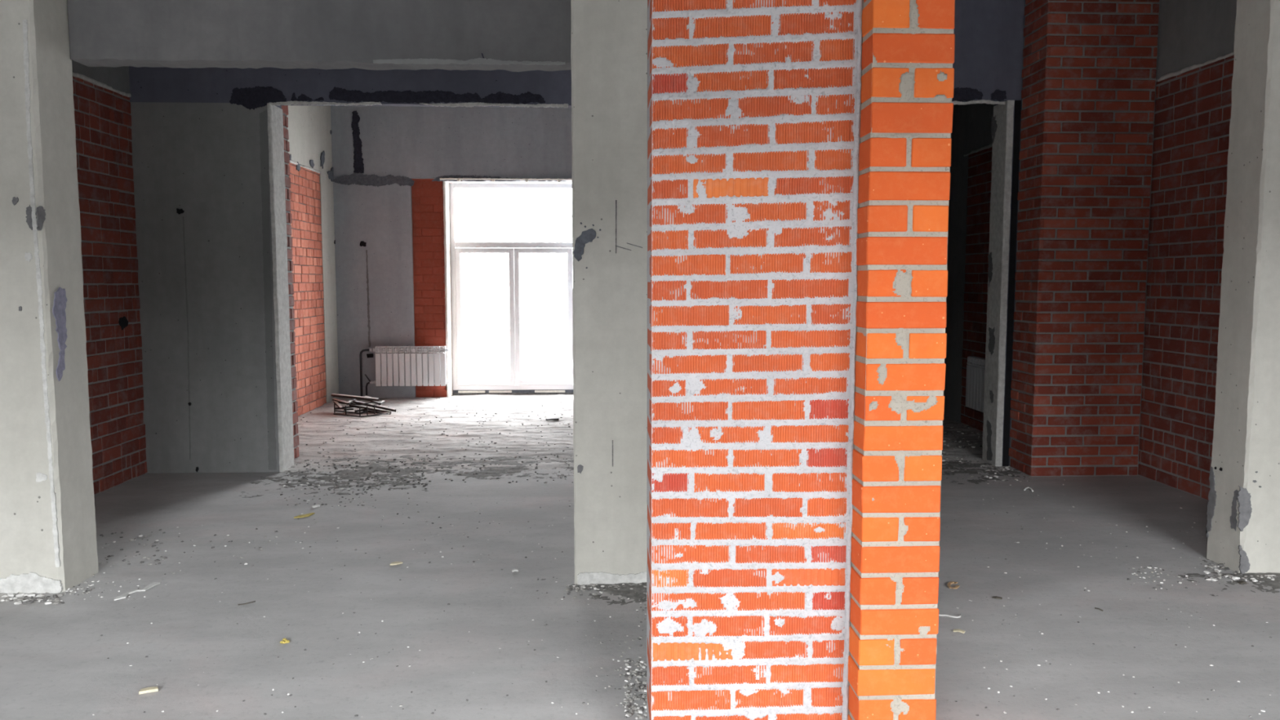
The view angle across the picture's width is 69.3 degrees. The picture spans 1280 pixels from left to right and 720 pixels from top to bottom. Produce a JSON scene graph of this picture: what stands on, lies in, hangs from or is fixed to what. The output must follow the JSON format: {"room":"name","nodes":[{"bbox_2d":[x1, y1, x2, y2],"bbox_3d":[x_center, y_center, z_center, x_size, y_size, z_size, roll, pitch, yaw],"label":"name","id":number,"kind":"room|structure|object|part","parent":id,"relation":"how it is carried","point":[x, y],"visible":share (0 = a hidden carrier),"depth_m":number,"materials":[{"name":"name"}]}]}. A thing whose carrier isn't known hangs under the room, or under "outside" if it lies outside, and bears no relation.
{"room":"unfinished building interior","nodes":[
{"label":"unfinished building interior","id":0,"kind":"room"},
{"bbox_2d":[71,60,147,495],"bbox_3d":[-3.788,-0.699,2.284,0.318,4.000,9.572,0,5,-2],"label":"wall","id":1,"kind":"structure","parent":0,"point":[101,95],"depth_m":6.68,"materials":[{"name":"red brick"}]},
{"bbox_2d":[287,105,338,416],"bbox_3d":[-3.902,-1.351,9.842,0.318,4.000,5.060,0,5,-2],"label":"wall","id":2,"kind":"structure","parent":0,"point":[311,175],"depth_m":10.75,"materials":[{"name":"red brick"}]},
{"bbox_2d":[330,106,572,398],"bbox_3d":[-0.321,-1.548,12.128,7.160,4.000,0.762,0,5,-2],"label":"wall","id":3,"kind":"structure","parent":0,"point":[388,162],"depth_m":11.63,"materials":[{"name":"grey concrete"}]},
{"bbox_2d":[359,346,449,396],"bbox_3d":[-2.967,0.158,11.712,1.116,0.672,0.142,0,5,-2],"label":"radiator","id":4,"kind":"object","parent":3,"relation":"attached to","point":[394,366],"visible":0.99,"depth_m":11.64,"materials":[{"name":"white metal"}]},
{"bbox_3d":[-2.674,-0.929,12.095,0.433,2.773,0.645,0,5,-2],"label":"brick panel","id":5,"kind":"part","parent":3,"relation":"part of","materials":[{"name":"red brick"}]},
{"bbox_2d":[439,177,573,397],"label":"window frame","id":6,"kind":"structure","parent":3,"relation":"in","point":[515,385],"depth_m":12.07,"materials":[{"name":"white plastic"}]},
{"bbox_3d":[-2.018,-0.563,12.116,0.753,1.791,0.069,0,5,-2],"label":"sash","id":7,"kind":"part","parent":6,"relation":"part of","materials":[{"name":"white plastic"}]},
{"bbox_3d":[-1.260,-0.565,12.146,0.755,1.791,0.069,0,5,-2],"label":"sash","id":8,"kind":"part","parent":6,"relation":"part of","materials":[{"name":"white plastic"}]},
{"bbox_2d":[128,0,1025,473],"bbox_3d":[-0.019,-1.149,7.507,8.270,4.000,0.618,0,5,-2],"label":"wall","id":9,"kind":"structure","parent":0,"point":[211,146],"depth_m":7.13,"materials":[{"name":"concrete"}]},
{"bbox_2d":[0,394,1279,719],"bbox_3d":[0.097,1.053,5.168,9.000,0.026,14.700,0,5,-2],"label":"floor","id":10,"kind":"structure","parent":0,"point":[55,664],"depth_m":4.36,"materials":[{"name":"concrete"}]},
{"bbox_2d":[0,0,97,593],"bbox_3d":[-3.243,-0.878,4.411,0.932,4.008,0.371,0,5,-2],"label":"concrete column","id":11,"kind":"structure","parent":10,"relation":"on","point":[48,544],"depth_m":4.40,"materials":[{"name":"paint"}]},
{"bbox_2d":[0,528,167,604],"bbox_3d":[-2.863,1.077,4.923,0.641,0.018,1.302,-1,5,-15],"label":"crumbs","id":12,"kind":"object","parent":10,"relation":"on","point":[2,596],"visible":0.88,"depth_m":4.41,"materials":[{"name":"grey concrete"}]},
{"bbox_2d":[113,582,160,600],"bbox_3d":[-2.424,1.114,4.469,0.058,0.010,0.259,2,5,20],"label":"strip","id":13,"kind":"object","parent":10,"relation":"on","point":[124,595],"visible":1,"depth_m":4.47,"materials":[{"name":"grey paper"}]},
{"bbox_2d":[138,686,158,694],"bbox_3d":[-1.793,1.206,3.383,0.062,0.014,0.028,-2,5,-21],"label":"chip","id":14,"kind":"object","parent":10,"relation":"on","point":[147,690],"visible":1,"depth_m":3.38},
{"bbox_2d":[280,638,289,644],"bbox_3d":[-1.475,1.167,3.845,0.042,0.015,0.036,4,6,39],"label":"crumb","id":15,"kind":"object","parent":10,"relation":"on","point":[284,641],"visible":1,"depth_m":3.84,"materials":[{"name":"yellow"}]},
{"bbox_2d":[293,512,315,518],"bbox_3d":[-2.132,0.992,5.902,0.056,0.008,0.142,4,6,40],"label":"leaf","id":16,"kind":"object","parent":10,"relation":"on","point":[311,513],"visible":1,"depth_m":5.89,"materials":[{"name":"yellow plant"}]},
{"bbox_2d":[311,504,319,507],"bbox_3d":[-2.146,0.967,6.138,0.030,0.016,0.048,4,7,41],"label":"chip","id":17,"kind":"object","parent":10,"relation":"on","point":[313,505],"visible":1,"depth_m":6.13,"materials":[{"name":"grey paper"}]},
{"bbox_2d":[343,407,353,410],"bbox_3d":[-3.307,0.557,10.518,0.104,0.031,0.034,-3,6,-32],"label":"bar","id":18,"kind":"object","parent":10,"relation":"on","point":[350,408],"visible":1,"depth_m":10.51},
{"bbox_2d":[334,405,351,409],"bbox_3d":[-3.352,0.541,10.507,0.202,0.032,0.029,-3,6,-33],"label":"bar","id":19,"kind":"object","parent":18,"relation":"on","point":[347,406],"visible":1,"depth_m":10.48,"materials":[{"name":"grey metal"}]},
{"bbox_2d":[333,401,391,417],"bbox_3d":[-3.176,0.546,10.448,0.536,0.110,0.678,-4,6,-36],"label":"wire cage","id":20,"kind":"object","parent":10,"relation":"on","point":[335,410],"visible":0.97,"depth_m":10.32,"materials":[{"name":"metal"}]},
{"bbox_2d":[354,406,372,412],"bbox_3d":[-3.116,0.559,10.481,0.028,0.041,0.249,4,6,35],"label":"bar","id":21,"kind":"object","parent":10,"relation":"on","point":[361,409],"visible":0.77,"depth_m":10.43,"materials":[{"name":"grey metal"}]},
{"bbox_2d":[349,404,391,412],"bbox_3d":[-3.047,0.552,10.464,0.500,0.106,0.036,1,5,11],"label":"bar","id":22,"kind":"object","parent":10,"relation":"on","point":[352,406],"visible":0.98,"depth_m":10.45,"materials":[{"name":"grey metal"}]},
{"bbox_2d":[353,400,395,412],"bbox_3d":[-3.021,0.525,10.541,0.577,0.107,0.036,2,5,22],"label":"bar","id":23,"kind":"object","parent":10,"relation":"on","point":[354,402],"visible":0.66,"depth_m":10.51,"materials":[{"name":"grey metal"}]},
{"bbox_2d":[346,399,357,404],"bbox_3d":[-3.258,0.468,10.484,0.030,0.041,0.333,0,5,-2],"label":"bar","id":24,"kind":"object","parent":23,"relation":"on","point":[352,400],"visible":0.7,"depth_m":10.41,"materials":[{"name":"grey metal"}]},
{"bbox_2d":[332,398,349,404],"bbox_3d":[-3.389,0.471,10.493,0.303,0.051,0.031,4,6,40],"label":"bar","id":25,"kind":"object","parent":24,"relation":"on","point":[333,399],"visible":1,"depth_m":10.49,"materials":[{"name":"grey metal"}]},
{"bbox_2d":[331,393,378,401],"bbox_3d":[-3.239,0.427,10.524,0.609,0.067,0.036,2,5,18],"label":"bar","id":26,"kind":"object","parent":24,"relation":"on","point":[332,394],"visible":1,"depth_m":10.51,"materials":[{"name":"grey metal"}]},
{"bbox_3d":[-2.987,0.504,10.635,0.084,0.060,0.190,0,5,-2],"label":"bar","id":27,"kind":"object","parent":23,"relation":"on","visible":0},
{"bbox_2d":[367,400,381,404],"bbox_3d":[-3.066,0.474,10.638,0.284,0.061,0.029,4,7,41],"label":"bar","id":28,"kind":"object","parent":27,"relation":"on","point":[375,402],"visible":0.55,"depth_m":10.57,"materials":[{"name":"grey metal"}]},
{"bbox_2d":[362,409,391,414],"bbox_3d":[-2.995,0.590,10.502,0.472,0.052,0.040,3,6,35],"label":"bar","id":29,"kind":"object","parent":10,"relation":"on","point":[369,411],"visible":0.5,"depth_m":10.45,"materials":[{"name":"grey metal"}]},
{"bbox_2d":[390,561,403,564],"bbox_3d":[-1.289,1.076,4.907,0.062,0.010,0.048,0,5,-2],"label":"scrap","id":30,"kind":"object","parent":10,"relation":"on","point":[393,562],"visible":1,"depth_m":4.90,"materials":[{"name":"brown wood"}]},
{"bbox_2d":[280,397,573,506],"bbox_3d":[-2.197,0.726,8.948,3.234,0.032,5.620,0,5,-2],"label":"rubble","id":31,"kind":"object","parent":10,"relation":"on","point":[405,461],"visible":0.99,"depth_m":7.25,"materials":[{"name":"grey concrete"}]},
{"bbox_2d":[545,417,559,420],"bbox_3d":[-0.940,0.632,9.912,0.140,0.018,0.059,-2,5,-21],"label":"flat board","id":32,"kind":"object","parent":10,"relation":"on","point":[548,419],"visible":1,"depth_m":9.90,"materials":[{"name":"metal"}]},
{"bbox_2d":[560,583,646,599],"bbox_3d":[-0.146,1.117,4.470,0.464,0.016,0.229,0,5,-2],"label":"crumbs","id":33,"kind":"object","parent":10,"relation":"on","point":[575,587],"visible":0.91,"depth_m":4.50,"materials":[{"name":"grey concrete"}]},
{"bbox_2d":[570,0,647,585],"bbox_3d":[0.071,-0.895,4.584,0.810,4.005,0.330,0,5,-2],"label":"concrete column","id":34,"kind":"structure","parent":10,"relation":"on","point":[609,37],"depth_m":4.47,"materials":[{"name":"paint"}]},
{"bbox_2d":[66,0,571,71],"bbox_3d":[-1.565,-2.185,4.593,2.445,1.432,0.165,0,5,-2],"label":"concrete beam","id":35,"kind":"structure","parent":34,"relation":"attached to","point":[509,35],"depth_m":4.57,"materials":[{"name":"grey concrete"}]},
{"bbox_2d":[600,592,647,719],"bbox_3d":[-0.040,1.173,3.821,0.254,0.013,1.292,0,5,2],"label":"gravel","id":36,"kind":"object","parent":10,"relation":"on","point":[642,663],"visible":0.75,"depth_m":3.42,"materials":[{"name":"grey gravel"}]},
{"bbox_2d":[92,480,1274,716],"bbox_3d":[0.506,1.072,5.000,7.035,0.012,3.754,0,5,-2],"label":"crumbs","id":37,"kind":"object","parent":10,"relation":"on","point":[260,548],"visible":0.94,"depth_m":4.40,"materials":[{"name":"grey concrete"}]},
{"bbox_2d":[646,0,955,719],"bbox_3d":[0.463,-0.748,2.856,0.865,4.000,0.423,0,5,-2],"label":"brick pillar","id":38,"kind":"structure","parent":10,"relation":"on","point":[799,151],"depth_m":2.79,"materials":[{"name":"orange brick"}]},
{"bbox_2d":[938,613,960,617],"bbox_3d":[1.382,1.143,4.139,0.113,0.008,0.038,0,5,1],"label":"wire","id":39,"kind":"object","parent":10,"relation":"on","point":[948,615],"visible":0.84,"depth_m":4.14,"materials":[{"name":"white plastic"}]},
{"bbox_2d":[946,581,959,588],"bbox_3d":[1.539,1.107,4.551,0.056,0.010,0.109,2,5,26],"label":"chip","id":40,"kind":"object","parent":10,"relation":"on","point":[950,583],"visible":1,"depth_m":4.54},
{"bbox_2d":[953,628,965,633],"bbox_3d":[1.364,1.158,3.962,0.049,0.009,0.024,3,6,29],"label":"chip","id":41,"kind":"object","parent":10,"relation":"on","point":[957,629],"visible":1,"depth_m":3.96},
{"bbox_2d":[942,426,1030,481],"bbox_3d":[3.019,0.791,8.213,0.724,0.032,2.695,2,5,17],"label":"rubble","id":42,"kind":"object","parent":10,"relation":"on","point":[979,433],"visible":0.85,"depth_m":7.67,"materials":[{"name":"grey concrete"}]},
{"bbox_2d":[991,595,1002,599],"bbox_3d":[1.686,1.122,4.374,0.046,0.010,0.022,2,5,26],"label":"chip","id":43,"kind":"object","parent":10,"relation":"on","point":[993,597],"visible":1,"depth_m":4.37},
{"bbox_2d":[1008,0,1159,476],"bbox_3d":[3.402,-1.116,7.130,0.848,3.999,0.406,0,5,-2],"label":"brick pier","id":44,"kind":"object","parent":10,"relation":"on","point":[1088,92],"visible":1,"depth_m":6.97,"materials":[{"name":"red brick"}]},
{"bbox_2d":[1126,562,1279,590],"bbox_3d":[2.818,1.095,4.719,0.829,0.018,0.347,-1,5,-10],"label":"crumbs","id":45,"kind":"object","parent":10,"relation":"on","point":[1208,567],"visible":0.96,"depth_m":4.69,"materials":[{"name":"grey concrete"}]},
{"bbox_2d":[1237,580,1246,584],"bbox_3d":[2.986,1.103,4.592,0.038,0.012,0.024,0,5,-2],"label":"chip","id":46,"kind":"object","parent":10,"relation":"on","point":[1241,582],"visible":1,"depth_m":4.58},
{"bbox_2d":[1205,0,1279,573],"bbox_3d":[3.469,-0.908,4.731,0.877,4.004,0.286,0,5,-2],"label":"concrete column","id":47,"kind":"structure","parent":10,"relation":"on","point":[1242,532],"depth_m":4.71,"materials":[{"name":"grey concrete"}]},
{"bbox_2d":[943,102,994,431],"bbox_3d":[3.484,-1.376,10.136,0.318,4.000,5.062,0,5,-2],"label":"wall","id":48,"kind":"structure","parent":0,"point":[971,135],"depth_m":9.55,"materials":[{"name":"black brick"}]},
{"bbox_2d":[965,355,985,412],"bbox_3d":[3.318,0.246,8.749,0.142,0.502,0.954,0,5,-2],"label":"radiator","id":49,"kind":"object","parent":48,"relation":"attached to","point":[975,366],"visible":0.37,"depth_m":8.95,"materials":[{"name":"white metal"}]},
{"bbox_2d":[1137,0,1236,500],"bbox_3d":[4.158,-0.726,2.602,0.318,4.000,9.572,0,5,-2],"label":"wall","id":50,"kind":"structure","parent":0,"point":[1196,46],"depth_m":6.54,"materials":[{"name":"red brick"}]},
{"label":"outside","id":51,"kind":"structure","parent":0,"visible":0},
{"bbox_2d":[462,311,568,379],"bbox_3d":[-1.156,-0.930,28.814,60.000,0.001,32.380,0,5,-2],"label":"window pane","id":52,"kind":"structure","parent":51,"point":[544,348],"depth_m":21.69,"materials":[{"name":"glass"}]},
{"bbox_3d":[-3.413,0.520,10.528,0.175,0.053,0.213,0,5,-2],"label":"bar","id":53,"kind":"object","parent":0,"visible":0},
{"bbox_2d":[333,400,342,409],"bbox_3d":[-3.401,0.506,10.438,0.030,0.071,0.314,-3,6,-31],"label":"bar","id":54,"kind":"object","parent":53,"relation":"on","point":[335,402],"visible":1,"depth_m":10.40,"materials":[{"name":"grey metal"}]}
]}

